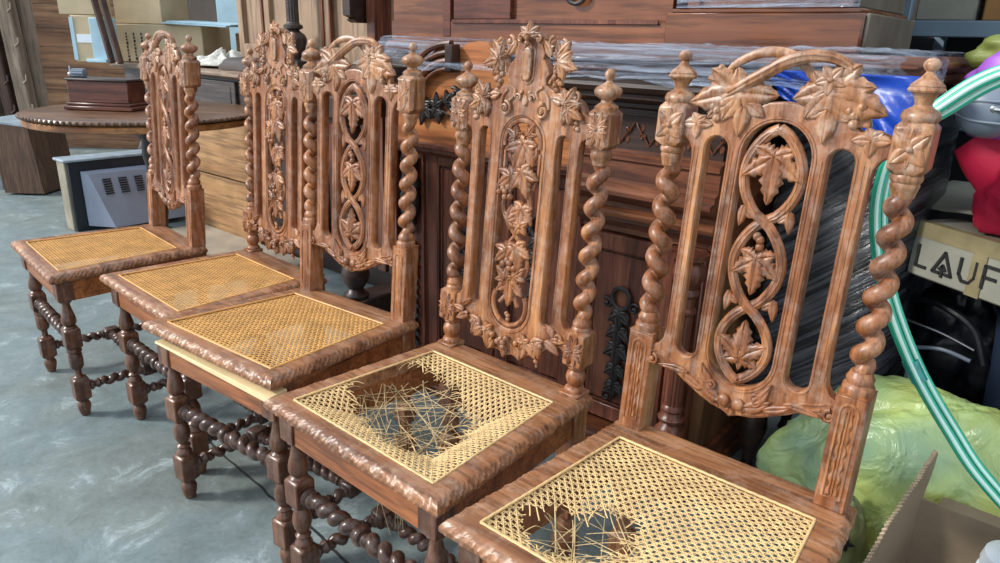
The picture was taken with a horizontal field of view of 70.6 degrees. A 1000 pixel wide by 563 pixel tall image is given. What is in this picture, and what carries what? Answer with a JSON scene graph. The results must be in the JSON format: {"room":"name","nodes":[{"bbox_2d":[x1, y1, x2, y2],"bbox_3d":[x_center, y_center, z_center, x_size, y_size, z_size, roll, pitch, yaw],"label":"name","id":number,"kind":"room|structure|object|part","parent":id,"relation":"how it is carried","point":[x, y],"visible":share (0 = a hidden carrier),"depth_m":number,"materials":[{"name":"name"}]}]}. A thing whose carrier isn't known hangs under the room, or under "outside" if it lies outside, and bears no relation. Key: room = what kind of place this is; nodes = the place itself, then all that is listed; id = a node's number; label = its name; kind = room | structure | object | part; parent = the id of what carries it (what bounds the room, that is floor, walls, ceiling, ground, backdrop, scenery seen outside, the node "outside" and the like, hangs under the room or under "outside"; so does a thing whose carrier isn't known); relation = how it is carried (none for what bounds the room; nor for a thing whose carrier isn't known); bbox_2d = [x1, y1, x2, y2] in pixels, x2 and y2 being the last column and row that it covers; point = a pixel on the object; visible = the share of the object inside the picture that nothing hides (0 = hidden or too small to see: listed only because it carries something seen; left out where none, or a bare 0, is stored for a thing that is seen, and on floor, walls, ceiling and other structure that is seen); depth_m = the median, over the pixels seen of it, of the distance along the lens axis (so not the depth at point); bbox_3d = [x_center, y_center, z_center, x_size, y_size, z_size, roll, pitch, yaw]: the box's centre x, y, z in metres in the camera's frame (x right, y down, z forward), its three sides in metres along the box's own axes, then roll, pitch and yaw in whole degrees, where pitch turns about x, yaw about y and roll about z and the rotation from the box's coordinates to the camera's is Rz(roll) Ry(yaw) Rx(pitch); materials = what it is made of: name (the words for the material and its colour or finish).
{"room":"second-hand shop","nodes":[
{"label":"second-hand shop","id":0,"kind":"room"},
{"bbox_2d":[15,0,169,148],"bbox_3d":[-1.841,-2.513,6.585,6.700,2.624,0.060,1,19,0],"label":"wooden cabinet","id":1,"kind":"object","parent":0,"point":[58,57],"depth_m":6.71,"materials":[{"name":"brown wood"}]},
{"bbox_2d":[0,147,908,562],"bbox_3d":[-2.115,-0.305,4.224,17.500,0.080,10.500,17,24,38],"label":"floor","id":2,"kind":"structure","parent":0,"point":[102,485],"depth_m":1.89,"materials":[{"name":"concrete"}]},
{"bbox_2d":[0,97,4,116],"bbox_3d":[-4.941,-2.520,6.480,0.395,2.608,0.132,1,19,0],"label":"timber post","id":3,"kind":"object","parent":2,"relation":"on","point":[2,113],"visible":0.02,"depth_m":6.79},
{"bbox_2d":[0,30,18,115],"bbox_3d":[-4.706,-2.519,6.481,0.237,2.600,0.132,1,19,0],"label":"timber post","id":4,"kind":"object","parent":2,"relation":"on","point":[7,93],"visible":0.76,"depth_m":6.67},
{"bbox_2d":[0,0,37,110],"bbox_3d":[-4.536,-2.525,6.479,0.246,2.602,0.132,1,19,0],"label":"timber post","id":5,"kind":"object","parent":2,"relation":"on","point":[10,28],"visible":0.74,"depth_m":6.59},
{"bbox_2d":[0,115,70,193],"bbox_3d":[-3.378,-0.917,5.027,0.415,0.500,0.419,2,19,0],"label":"wooden box","id":6,"kind":"object","parent":2,"relation":"on","point":[27,165],"visible":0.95,"depth_m":4.89,"materials":[{"name":"wood"}]},
{"bbox_3d":[-3.468,-0.916,5.026,0.045,0.455,0.414,2,19,0],"label":"frame","id":7,"kind":"part","parent":6,"relation":"part of","materials":[{"name":"wood"}]},
{"bbox_2d":[10,30,210,415],"bbox_3d":[-1.231,-0.215,2.248,0.508,1.116,0.480,-16,26,-41],"label":"oak chair","id":8,"kind":"object","parent":2,"relation":"on","point":[170,183],"visible":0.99,"depth_m":2.23,"materials":[{"name":"wood"}]},
{"bbox_3d":[-1.530,0.102,2.350,0.043,0.432,0.043,-16,26,-41],"label":"leg","id":9,"kind":"part","parent":8,"relation":"part of","materials":[{"name":"brown wood"}]},
{"bbox_3d":[-1.393,-0.023,2.153,0.022,0.060,0.387,-16,26,-41],"label":"apron rail","id":10,"kind":"part","parent":8,"relation":"part of","materials":[{"name":"brown wood"}]},
{"bbox_3d":[-1.258,0.201,2.084,0.043,0.432,0.043,-16,26,-41],"label":"leg","id":11,"kind":"part","parent":8,"relation":"part of","materials":[{"name":"brown wood"}]},
{"bbox_3d":[-1.378,-0.113,2.418,0.368,0.060,0.020,-14,24,-37],"label":"apron rail","id":12,"kind":"part","parent":8,"relation":"part of","materials":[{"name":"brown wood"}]},
{"bbox_3d":[-1.267,-0.113,2.249,0.341,0.007,0.388,-16,26,-41],"label":"cane seat","id":13,"kind":"part","parent":8,"relation":"part of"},
{"bbox_3d":[-1.252,-0.105,2.267,0.459,0.028,0.480,-16,26,-41],"label":"seat frame","id":14,"kind":"part","parent":8,"relation":"part of","materials":[{"name":"brown wood"}]},
{"bbox_3d":[-1.113,-0.017,2.159,0.020,0.060,0.368,17,24,39],"label":"apron rail","id":15,"kind":"part","parent":8,"relation":"part of","materials":[{"name":"brown wood"}]},
{"bbox_3d":[-1.219,-0.090,2.561,0.059,0.676,0.045,-16,26,-41],"label":"post","id":16,"kind":"part","parent":8,"relation":"part of","materials":[{"name":"brown wood"}]},
{"bbox_3d":[-1.079,-0.479,2.306,0.059,0.496,0.315,-16,26,-41],"label":"panel","id":17,"kind":"part","parent":8,"relation":"part of","materials":[{"name":"brown wood"}]},
{"bbox_3d":[-0.981,-0.004,2.329,0.059,0.676,0.045,-16,26,-41],"label":"post","id":18,"kind":"part","parent":8,"relation":"part of","materials":[{"name":"brown wood"}]},
{"bbox_2d":[52,148,185,231],"bbox_3d":[-2.229,-0.550,4.228,0.310,0.415,0.650,17,24,38],"label":"heater","id":19,"kind":"object","parent":2,"relation":"on","point":[107,189],"visible":0.64,"depth_m":4.08,"materials":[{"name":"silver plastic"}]},
{"bbox_2d":[15,101,248,258],"bbox_3d":[-1.642,-0.429,3.372,1.006,0.768,1.003,3,19,5],"label":"round table","id":20,"kind":"object","parent":2,"relation":"on","point":[212,115],"visible":0.5,"depth_m":2.96,"materials":[{"name":"brown wood"}]},
{"bbox_2d":[63,76,148,111],"bbox_3d":[-1.771,-0.848,3.186,0.320,0.135,0.180,3,19,4],"label":"box","id":21,"kind":"object","parent":20,"relation":"on","point":[89,93],"visible":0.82,"depth_m":3.12,"materials":[{"name":"brown wood"}]},
{"bbox_2d":[67,66,87,77],"bbox_3d":[-1.892,-0.937,3.153,0.083,0.050,0.042,3,19,4],"label":"metal cylinder","id":22,"kind":"object","parent":21,"relation":"on","point":[73,72],"visible":1,"depth_m":3.14,"materials":[{"name":"grey metal"}]},
{"bbox_3d":[-1.769,-0.907,3.166,0.290,0.010,0.150,3,19,4],"label":"lid","id":23,"kind":"part","parent":21,"relation":"part of","materials":[{"name":"brown wood"}]},
{"bbox_2d":[109,61,263,243],"bbox_3d":[-1.695,-0.898,4.508,1.580,0.920,0.770,17,24,38],"label":"wooden dresser","id":24,"kind":"object","parent":2,"relation":"on","point":[223,177],"visible":0.2,"depth_m":4.01,"materials":[{"name":"brown wood"}]},
{"bbox_2d":[68,15,118,61],"bbox_3d":[-2.478,-1.489,4.327,0.216,0.269,0.146,3,19,4],"label":"carton","id":25,"kind":"object","parent":24,"relation":"on","point":[87,42],"visible":0.68,"depth_m":4.26,"materials":[{"name":"beige cardboard"}]},
{"bbox_2d":[57,0,111,15],"bbox_3d":[-2.518,-1.738,4.258,0.240,0.244,0.150,3,19,4],"label":"carton","id":26,"kind":"object","parent":25,"relation":"on","point":[70,7],"visible":0.71,"depth_m":4.22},
{"bbox_2d":[91,0,115,63],"bbox_3d":[-2.395,-1.642,4.176,0.270,0.666,0.040,17,24,38],"label":"wooden pole","id":27,"kind":"object","parent":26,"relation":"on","point":[95,4],"visible":1,"depth_m":4.18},
{"bbox_2d":[99,0,123,63],"bbox_3d":[-2.329,-1.631,4.148,0.270,0.666,0.040,17,24,38],"label":"wooden pole","id":28,"kind":"object","parent":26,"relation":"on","point":[103,3],"visible":1,"depth_m":4.15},
{"bbox_2d":[86,59,108,62],"bbox_3d":[-2.439,-1.351,4.315,0.140,0.020,0.080,5,19,11],"label":"paper stack","id":29,"kind":"object","parent":25,"relation":"on","point":[88,60],"visible":0.76,"depth_m":4.28,"materials":[{"name":"white paper"}]},
{"bbox_3d":[-2.361,-0.873,4.721,0.110,0.700,0.110,17,24,38],"label":"turned leg","id":30,"kind":"part","parent":24,"relation":"part of","materials":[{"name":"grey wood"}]},
{"bbox_2d":[116,23,230,61],"bbox_3d":[-2.121,-1.543,4.578,0.620,0.229,0.341,4,19,8],"label":"carton","id":31,"kind":"object","parent":24,"relation":"on","point":[208,39],"visible":0.64,"depth_m":4.42,"materials":[{"name":"beige"}]},
{"bbox_2d":[113,0,188,24],"bbox_3d":[-2.240,-1.773,4.536,0.320,0.224,0.300,4,19,8],"label":"carton","id":32,"kind":"object","parent":31,"relation":"on","point":[126,11],"visible":0.79,"depth_m":4.42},
{"bbox_2d":[161,20,237,26],"bbox_3d":[-1.817,-1.605,4.395,0.481,0.040,0.260,7,20,15],"label":"sheet","id":33,"kind":"object","parent":31,"relation":"on","point":[184,22],"visible":0.82,"depth_m":4.30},
{"bbox_3d":[-1.656,-1.187,4.381,1.460,0.220,0.670,17,24,38],"label":"frame","id":34,"kind":"part","parent":24,"relation":"part of","materials":[{"name":"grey wood"}]},
{"bbox_3d":[-1.722,-1.063,4.002,0.860,0.178,0.022,17,24,38],"label":"drawer","id":35,"kind":"part","parent":24,"relation":"part of","materials":[{"name":"grey wood"}]},
{"bbox_2d":[197,47,240,65],"bbox_3d":[-1.595,-1.314,4.114,0.511,0.100,0.358,17,24,38],"label":"lace cloth","id":36,"kind":"object","parent":24,"relation":"on","point":[216,58],"visible":0.59,"depth_m":4.04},
{"bbox_3d":[-1.420,-0.671,4.263,0.740,0.665,0.570,17,24,38],"label":"plywood panel","id":37,"kind":"part","parent":24,"relation":"part of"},
{"bbox_2d":[235,33,240,51],"bbox_3d":[-1.618,-1.566,4.745,0.220,0.190,0.200,5,19,11],"label":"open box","id":38,"kind":"object","parent":24,"relation":"on","point":[236,34],"visible":0.1,"depth_m":4.66,"materials":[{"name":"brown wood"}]},
{"bbox_2d":[99,20,326,473],"bbox_3d":[-0.783,-0.128,1.975,0.480,1.150,0.506,18,25,40],"label":"oak chair","id":39,"kind":"object","parent":2,"relation":"on","point":[137,292],"visible":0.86,"depth_m":2.02,"materials":[{"name":"wood"}]},
{"bbox_3d":[-1.081,0.211,2.069,0.043,0.432,0.043,18,25,40],"label":"leg","id":40,"kind":"part","parent":39,"relation":"part of","materials":[{"name":"brown wood"}]},
{"bbox_3d":[-0.936,0.084,1.879,0.387,0.060,0.022,18,25,40],"label":"apron rail","id":41,"kind":"part","parent":39,"relation":"part of","materials":[{"name":"brown wood"}]},
{"bbox_3d":[-0.937,-0.007,2.144,0.368,0.060,0.020,-15,25,-40],"label":"apron rail","id":42,"kind":"part","parent":39,"relation":"part of","materials":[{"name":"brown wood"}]},
{"bbox_3d":[-0.794,0.305,1.817,0.043,0.432,0.043,18,25,40],"label":"leg","id":43,"kind":"part","parent":39,"relation":"part of","materials":[{"name":"brown wood"}]},
{"bbox_3d":[-0.817,-0.008,1.981,0.388,0.007,0.341,18,25,40],"label":"cane seat","id":44,"kind":"part","parent":39,"relation":"part of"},
{"bbox_3d":[-0.803,-0.001,2.000,0.480,0.028,0.459,18,25,40],"label":"seat frame","id":45,"kind":"part","parent":39,"relation":"part of","materials":[{"name":"brown wood"}]},
{"bbox_3d":[-0.787,0.041,2.303,0.045,0.618,0.055,18,25,40],"label":"post","id":46,"kind":"part","parent":39,"relation":"part of","materials":[{"name":"brown wood"}]},
{"bbox_3d":[-0.637,-0.394,2.042,0.304,0.641,0.070,18,25,40],"label":"panel","id":47,"kind":"part","parent":39,"relation":"part of","materials":[{"name":"brown wood"}]},
{"bbox_3d":[-0.536,0.124,2.083,0.045,0.618,0.055,18,25,40],"label":"post","id":48,"kind":"part","parent":39,"relation":"part of","materials":[{"name":"brown wood"}]},
{"bbox_2d":[216,0,238,50],"bbox_3d":[-2.011,-1.806,5.313,0.200,2.100,0.040,5,19,11],"label":"board","id":49,"kind":"object","parent":2,"relation":"on","point":[226,9],"visible":0.07,"depth_m":5.24,"materials":[{"name":"plastic"}]},
{"bbox_2d":[141,35,425,562],"bbox_3d":[-0.481,0.007,1.658,0.483,1.116,0.512,15,23,34],"label":"oak chair","id":50,"kind":"object","parent":2,"relation":"on","point":[203,354],"visible":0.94,"depth_m":1.67,"materials":[{"name":"wood"}]},
{"bbox_3d":[-0.777,0.341,1.716,0.043,0.432,0.043,15,23,34],"label":"leg","id":51,"kind":"part","parent":50,"relation":"part of","materials":[{"name":"brown wood"}]},
{"bbox_3d":[-0.618,0.208,1.541,0.387,0.060,0.022,15,23,34],"label":"apron rail","id":52,"kind":"part","parent":50,"relation":"part of","materials":[{"name":"brown wood"}]},
{"bbox_3d":[-0.649,0.117,1.804,0.020,0.060,0.368,17,24,38],"label":"apron rail","id":53,"kind":"part","parent":50,"relation":"part of","materials":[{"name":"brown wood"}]},
{"bbox_3d":[-0.512,0.101,1.652,0.388,0.007,0.341,15,20,34],"label":"cane seat","id":54,"kind":"part","parent":50,"relation":"part of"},
{"bbox_3d":[-0.461,0.424,1.496,0.043,0.432,0.043,15,23,34],"label":"leg","id":55,"kind":"part","parent":50,"relation":"part of","materials":[{"name":"brown wood"}]},
{"bbox_3d":[-0.500,0.109,1.672,0.480,0.028,0.459,15,20,34],"label":"seat frame","id":56,"kind":"part","parent":50,"relation":"part of","materials":[{"name":"brown wood"}]},
{"bbox_3d":[-0.513,0.132,1.971,0.045,0.676,0.059,15,23,34],"label":"post","id":57,"kind":"part","parent":50,"relation":"part of","materials":[{"name":"brown wood"}]},
{"bbox_3d":[-0.378,0.110,1.849,0.304,0.060,0.020,15,23,34],"label":"apron rail","id":58,"kind":"part","parent":50,"relation":"part of","materials":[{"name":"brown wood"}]},
{"bbox_3d":[-0.342,0.199,1.591,0.020,0.060,0.368,13,22,30],"label":"apron rail","id":59,"kind":"part","parent":50,"relation":"part of","materials":[{"name":"brown wood"}]},
{"bbox_3d":[-0.356,-0.265,1.737,0.315,0.496,0.059,15,23,34],"label":"panel","id":60,"kind":"part","parent":50,"relation":"part of","materials":[{"name":"brown wood"}]},
{"bbox_3d":[-0.237,0.205,1.779,0.045,0.676,0.059,15,23,34],"label":"post","id":61,"kind":"part","parent":50,"relation":"part of","materials":[{"name":"brown wood"}]},
{"bbox_2d":[239,73,401,311],"bbox_3d":[-0.651,-0.461,3.314,1.640,0.922,0.880,17,24,38],"label":"base cabinet","id":62,"kind":"object","parent":2,"relation":"on","point":[380,276],"visible":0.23,"depth_m":3.06,"materials":[{"name":"brown wood"}]},
{"bbox_3d":[-1.085,-0.561,3.572,0.500,0.720,0.025,17,24,38],"label":"panelled door","id":63,"kind":"part","parent":62,"relation":"part of","materials":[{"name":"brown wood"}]},
{"bbox_2d":[218,0,411,81],"bbox_3d":[-0.899,-1.618,3.431,1.290,1.178,0.462,17,24,38],"label":"hutch","id":64,"kind":"object","parent":62,"relation":"on","point":[323,21],"visible":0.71,"depth_m":3.38,"materials":[{"name":"brown wood"}]},
{"bbox_3d":[-0.961,-1.636,3.379,1.190,1.115,0.030,17,24,38],"label":"frame","id":65,"kind":"part","parent":64,"relation":"part of","materials":[{"name":"brown wood"}]},
{"bbox_3d":[-0.906,-1.093,3.619,1.290,0.063,0.440,17,24,38],"label":"moulding","id":66,"kind":"part","parent":64,"relation":"part of","materials":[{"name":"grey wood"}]},
{"bbox_3d":[-0.528,-1.502,3.025,0.060,1.115,0.100,17,24,38],"label":"corner post","id":67,"kind":"part","parent":64,"relation":"part of","materials":[{"name":"brown wood"}]},
{"bbox_3d":[-0.691,-0.441,3.255,0.500,0.720,0.025,17,24,38],"label":"panelled door","id":68,"kind":"part","parent":62,"relation":"part of","materials":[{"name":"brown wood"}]},
{"bbox_3d":[-0.296,-0.322,2.938,0.500,0.720,0.025,17,24,38],"label":"panelled door","id":69,"kind":"part","parent":62,"relation":"part of","materials":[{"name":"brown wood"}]},
{"bbox_2d":[263,20,622,562],"bbox_3d":[-0.102,0.112,1.330,0.480,1.150,0.506,17,24,38],"label":"oak chair","id":70,"kind":"object","parent":2,"relation":"on","point":[309,416],"visible":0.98,"depth_m":1.36,"materials":[{"name":"wood"}]},
{"bbox_3d":[-0.399,0.453,1.418,0.043,0.432,0.043,17,24,38],"label":"leg","id":71,"kind":"part","parent":70,"relation":"part of","materials":[{"name":"brown wood"}]},
{"bbox_3d":[-0.251,0.324,1.231,0.387,0.060,0.022,17,24,38],"label":"apron rail","id":72,"kind":"part","parent":70,"relation":"part of","materials":[{"name":"brown wood"}]},
{"bbox_3d":[-0.258,0.234,1.496,0.368,0.060,0.020,-16,26,-41],"label":"apron rail","id":73,"kind":"part","parent":70,"relation":"part of","materials":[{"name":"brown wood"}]},
{"bbox_3d":[-0.136,0.254,1.343,0.388,0.055,0.341,17,24,38],"label":"cane seat","id":74,"kind":"part","parent":70,"relation":"part of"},
{"bbox_3d":[-0.121,0.239,1.355,0.480,0.028,0.459,17,24,38],"label":"seat frame","id":75,"kind":"part","parent":70,"relation":"part of","materials":[{"name":"brown wood"}]},
{"bbox_3d":[-0.105,0.545,1.173,0.043,0.432,0.043,17,24,38],"label":"leg","id":76,"kind":"part","parent":70,"relation":"part of","materials":[{"name":"brown wood"}]},
{"bbox_3d":[-0.112,0.281,1.658,0.045,0.618,0.055,17,24,38],"label":"post","id":77,"kind":"part","parent":70,"relation":"part of","materials":[{"name":"brown wood"}]},
{"bbox_3d":[0.016,0.234,1.518,0.304,0.060,0.020,17,24,38],"label":"apron rail","id":78,"kind":"part","parent":70,"relation":"part of","materials":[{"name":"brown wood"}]},
{"bbox_3d":[0.027,0.323,1.258,0.020,0.060,0.368,15,23,34],"label":"apron rail","id":79,"kind":"part","parent":70,"relation":"part of","materials":[{"name":"brown wood"}]},
{"bbox_3d":[0.040,-0.156,1.401,0.304,0.641,0.070,17,24,38],"label":"panel","id":80,"kind":"part","parent":70,"relation":"part of","materials":[{"name":"brown wood"}]},
{"bbox_3d":[0.145,0.361,1.444,0.045,0.618,0.055,17,24,38],"label":"post","id":81,"kind":"part","parent":70,"relation":"part of","materials":[{"name":"brown wood"}]},
{"bbox_2d":[385,40,972,507],"bbox_3d":[0.353,-0.119,2.104,1.515,1.111,0.720,17,24,38],"label":"buffet","id":82,"kind":"object","parent":2,"relation":"on","point":[679,410],"visible":0.41,"depth_m":1.83,"materials":[{"name":"brown wood"}]},
{"bbox_3d":[-0.221,-0.601,2.061,0.214,0.202,0.027,17,24,38],"label":"arch moulding","id":83,"kind":"part","parent":82,"relation":"part of","materials":[{"name":"brown wood"}]},
{"bbox_3d":[-0.116,-0.065,2.218,0.290,0.670,0.030,17,24,38],"label":"door","id":84,"kind":"part","parent":82,"relation":"part of","materials":[{"name":"brown wood"}]},
{"bbox_3d":[-0.049,-0.365,2.049,0.700,0.040,0.130,17,24,38],"label":"shelf moulding","id":85,"kind":"part","parent":82,"relation":"part of","materials":[{"name":"brown wood"}]},
{"bbox_3d":[-0.050,-0.516,1.974,0.680,0.295,0.030,17,24,38],"label":"gable panel","id":86,"kind":"part","parent":82,"relation":"part of","materials":[{"name":"orange wood"}]},
{"bbox_3d":[0.107,0.000,2.045,0.290,0.670,0.030,17,24,38],"label":"door","id":87,"kind":"part","parent":82,"relation":"part of","materials":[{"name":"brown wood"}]},
{"bbox_2d":[392,0,688,48],"bbox_3d":[0.158,-0.988,2.165,1.045,0.495,0.408,17,24,38],"label":"drawer","id":88,"kind":"object","parent":82,"relation":"on","point":[603,23],"visible":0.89,"depth_m":2.01,"materials":[{"name":"red wood"}]},
{"bbox_3d":[-0.046,-0.998,2.088,0.235,0.418,0.020,17,24,38],"label":"dark panel","id":89,"kind":"part","parent":88,"relation":"part of","materials":[{"name":"brown wood"}]},
{"bbox_3d":[0.207,-0.765,1.921,0.070,0.028,0.012,17,24,38],"label":"handle","id":90,"kind":"part","parent":88,"relation":"part of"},
{"bbox_3d":[0.321,0.134,1.889,0.285,0.530,0.030,17,24,38],"label":"door","id":91,"kind":"part","parent":82,"relation":"part of","materials":[{"name":"brown wood"}]},
{"bbox_2d":[380,35,941,82],"bbox_3d":[0.254,-0.565,1.797,1.535,0.094,0.366,17,24,38],"label":"film","id":92,"kind":"object","parent":82,"relation":"on","point":[402,44],"visible":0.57,"depth_m":1.60,"materials":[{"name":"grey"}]},
{"bbox_3d":[0.496,-0.256,1.874,0.390,0.217,0.565,17,24,38],"label":"moulding","id":93,"kind":"part","parent":82,"relation":"part of","materials":[{"name":"brown wood"}]},
{"bbox_3d":[0.494,-0.478,1.780,0.420,0.083,0.600,17,24,38],"label":"cornice","id":94,"kind":"part","parent":82,"relation":"part of","materials":[{"name":"brown wood"}]},
{"bbox_2d":[385,40,972,84],"bbox_3d":[0.403,-0.623,1.976,1.515,0.060,0.610,17,24,38],"label":"countertop","id":95,"kind":"structure","parent":82,"relation":"on","point":[662,61],"depth_m":1.60,"materials":[{"name":"grey wood"}]},
{"bbox_3d":[0.653,0.135,1.929,0.038,0.560,0.460,17,24,38],"label":"panel","id":96,"kind":"part","parent":82,"relation":"part of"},
{"bbox_2d":[663,0,914,54],"bbox_3d":[0.730,-0.884,1.675,0.468,0.645,0.420,17,24,38],"label":"wooden drawer","id":97,"kind":"object","parent":82,"relation":"on","point":[837,25],"visible":0.95,"depth_m":1.60,"materials":[{"name":"red wood"}]},
{"bbox_2d":[676,3,805,7],"bbox_3d":[0.599,-0.882,1.512,0.420,0.550,0.007,17,24,38],"label":"film","id":98,"kind":"object","parent":97,"relation":"on","point":[805,3],"visible":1,"depth_m":1.63,"materials":[{"name":"plastic"}]},
{"bbox_2d":[771,70,920,135],"bbox_3d":[0.667,-0.334,1.392,0.092,0.151,0.298,-15,25,-40],"label":"tarpaulin","id":99,"kind":"object","parent":82,"relation":"on","point":[892,92],"visible":0.3,"depth_m":1.31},
{"bbox_2d":[438,46,946,562],"bbox_3d":[0.259,0.247,1.017,0.480,1.116,0.506,17,24,37],"label":"oak chair","id":100,"kind":"object","parent":2,"relation":"on","point":[832,109],"visible":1,"depth_m":1.05,"materials":[{"name":"wood"}]},
{"bbox_3d":[-0.037,0.574,1.093,0.043,0.432,0.043,17,24,37],"label":"leg","id":101,"kind":"part","parent":100,"relation":"part of","materials":[{"name":"brown wood"}]},
{"bbox_3d":[0.101,0.354,1.174,0.020,0.060,0.368,19,26,41],"label":"apron rail","id":102,"kind":"part","parent":100,"relation":"part of","materials":[{"name":"brown wood"}]},
{"bbox_3d":[0.247,0.372,1.331,0.045,0.676,0.059,17,24,37],"label":"post","id":103,"kind":"part","parent":100,"relation":"part of","materials":[{"name":"brown wood"}]},
{"bbox_3d":[0.241,0.358,1.036,0.480,0.028,0.459,17,24,37],"label":"seat frame","id":104,"kind":"part","parent":100,"relation":"part of","materials":[{"name":"brown wood"}]},
{"bbox_3d":[0.227,0.366,1.021,0.388,0.037,0.341,17,24,37],"label":"cane seat","id":105,"kind":"part","parent":100,"relation":"part of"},
{"bbox_3d":[0.374,0.352,1.201,0.304,0.060,0.020,17,24,37],"label":"apron rail","id":106,"kind":"part","parent":100,"relation":"part of","materials":[{"name":"brown wood"}]},
{"bbox_3d":[0.398,-0.022,1.088,0.315,0.496,0.059,17,24,37],"label":"panel","id":107,"kind":"part","parent":100,"relation":"part of","materials":[{"name":"brown wood"}]},
{"bbox_3d":[0.508,0.451,1.122,0.045,0.676,0.059,17,24,37],"label":"post","id":108,"kind":"part","parent":100,"relation":"part of","materials":[{"name":"brown wood"}]},
{"bbox_2d":[790,495,866,562],"bbox_3d":[0.676,0.537,1.446,0.144,0.310,0.067,9,20,22],"label":"bag","id":109,"kind":"object","parent":2,"relation":"on","point":[853,550],"visible":0.17,"depth_m":1.41,"materials":[{"name":"green"}]},
{"bbox_2d":[843,539,854,552],"bbox_3d":[0.686,0.522,1.403,0.036,0.038,0.003,9,20,22],"label":"print","id":110,"kind":"object","parent":109,"relation":"attached to","point":[848,544],"depth_m":1.40},
{"bbox_2d":[738,84,959,466],"bbox_3d":[0.887,0.025,1.835,0.339,1.040,0.411,17,24,38],"label":"plastic wrap","id":111,"kind":"object","parent":2,"relation":"on","point":[752,431],"visible":0.24,"depth_m":1.66,"materials":[{"name":"black plastic"}]},
{"bbox_3d":[0.688,0.401,1.926,0.076,0.260,0.076,17,24,38],"label":"turned leg","id":112,"kind":"part","parent":111,"relation":"part of","materials":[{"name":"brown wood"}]},
{"bbox_3d":[0.883,0.332,2.143,0.076,0.260,0.076,17,24,38],"label":"turned leg","id":113,"kind":"part","parent":111,"relation":"part of","materials":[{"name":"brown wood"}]},
{"bbox_2d":[756,374,999,560],"bbox_3d":[0.892,0.453,1.482,0.690,0.460,0.305,17,24,38],"label":"plastic bag","id":114,"kind":"object","parent":2,"relation":"on","point":[902,435],"visible":0.52,"depth_m":1.41,"materials":[{"name":"plastic"}]},
{"bbox_2d":[862,450,999,562],"bbox_3d":[0.853,0.564,1.217,0.430,0.419,0.238,17,24,38],"label":"cardboard box","id":115,"kind":"object","parent":2,"relation":"on","point":[920,529],"visible":1,"depth_m":1.31,"materials":[{"name":"cardboard"}]},
{"bbox_2d":[976,540,999,562],"bbox_3d":[0.853,0.605,1.207,0.116,0.334,0.116,17,24,38],"label":"plastic cup","id":116,"kind":"object","parent":115,"relation":"in","point":[990,553],"visible":1,"depth_m":1.17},
{"bbox_2d":[869,64,999,508],"bbox_3d":[1.320,0.154,1.206,1.429,1.218,0.352,-2,19,-11],"label":"hose","id":117,"kind":"object","parent":2,"relation":"on","point":[986,81],"visible":0.64,"depth_m":1.15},
{"bbox_2d":[903,0,999,290],"bbox_3d":[1.845,-0.322,1.831,1.490,1.750,0.620,17,24,38],"label":"metal shelf","id":118,"kind":"object","parent":2,"relation":"on","point":[951,38],"visible":0.11,"depth_m":2.24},
{"bbox_2d":[915,0,985,20],"bbox_3d":[1.306,-0.822,2.005,0.140,0.164,0.300,17,24,38],"label":"carton","id":119,"kind":"object","parent":118,"relation":"on","point":[941,10],"visible":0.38,"depth_m":1.91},
{"bbox_2d":[953,34,999,235],"bbox_3d":[1.107,-0.265,1.445,0.370,0.501,0.395,17,24,38],"label":"bag","id":120,"kind":"object","parent":118,"relation":"on","point":[978,158],"visible":0.78,"depth_m":1.41,"materials":[{"name":"plastic"}]},
{"bbox_2d":[981,0,999,20],"bbox_3d":[1.575,-0.753,1.823,0.500,0.164,0.300,16,24,36],"label":"carton","id":121,"kind":"object","parent":118,"relation":"on","point":[991,12],"visible":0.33,"depth_m":1.87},
{"bbox_2d":[951,393,982,404],"bbox_3d":[1.399,0.495,1.648,0.860,0.300,0.520,17,24,38],"label":"crate","id":122,"kind":"object","parent":2,"relation":"on","point":[979,402],"visible":0.02,"depth_m":1.75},
{"bbox_2d":[911,282,996,400],"bbox_3d":[1.134,0.101,1.719,0.258,0.340,0.199,17,24,38],"label":"sack","id":123,"kind":"object","parent":122,"relation":"on","point":[949,373],"visible":0.61,"depth_m":1.68,"materials":[{"name":"plastic"}]},
{"bbox_2d":[907,318,974,351],"bbox_3d":[1.031,0.123,1.673,0.011,0.032,0.174,-12,23,-35],"label":"cable","id":124,"kind":"object","parent":123,"relation":"on","point":[908,320],"visible":0.87,"depth_m":1.66,"materials":[{"name":"metal"}]},
{"bbox_2d":[916,345,970,362],"bbox_3d":[1.012,0.172,1.680,0.028,0.059,0.189,-9,22,-28],"label":"cable","id":125,"kind":"object","parent":123,"relation":"on","point":[924,347],"visible":0.61,"depth_m":1.64,"materials":[{"name":"grey plastic"}]},
{"bbox_2d":[912,294,987,365],"bbox_3d":[1.051,0.110,1.655,0.028,0.120,0.200,-8,21,-25],"label":"cable","id":126,"kind":"object","parent":123,"relation":"on","point":[978,341],"visible":1,"depth_m":1.61,"materials":[{"name":"black plastic"}]},
{"bbox_2d":[982,304,999,409],"bbox_3d":[1.209,0.194,1.524,0.284,0.336,0.313,12,21,27],"label":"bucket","id":127,"kind":"object","parent":122,"relation":"on","point":[992,390],"visible":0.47,"depth_m":1.56,"materials":[{"name":"plastic"}]},
{"bbox_2d":[907,217,999,305],"bbox_3d":[1.207,0.004,1.366,0.404,0.122,0.620,-4,20,-17],"label":"carton","id":128,"kind":"object","parent":127,"relation":"on","point":[951,253],"visible":1,"depth_m":1.48,"materials":[{"name":"beige"}]},
{"bbox_2d":[932,180,974,214],"bbox_3d":[1.178,-0.150,1.562,0.301,0.038,0.550,-8,21,-25],"label":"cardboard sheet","id":129,"kind":"object","parent":128,"relation":"on","point":[958,197],"visible":0.34,"depth_m":1.67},
{"bbox_2d":[43,0,933,69],"bbox_3d":[-0.969,-2.132,4.963,17.500,3.000,0.100,17,24,38],"label":"wall","id":130,"kind":"structure","parent":0,"point":[198,10],"depth_m":6.32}
]}

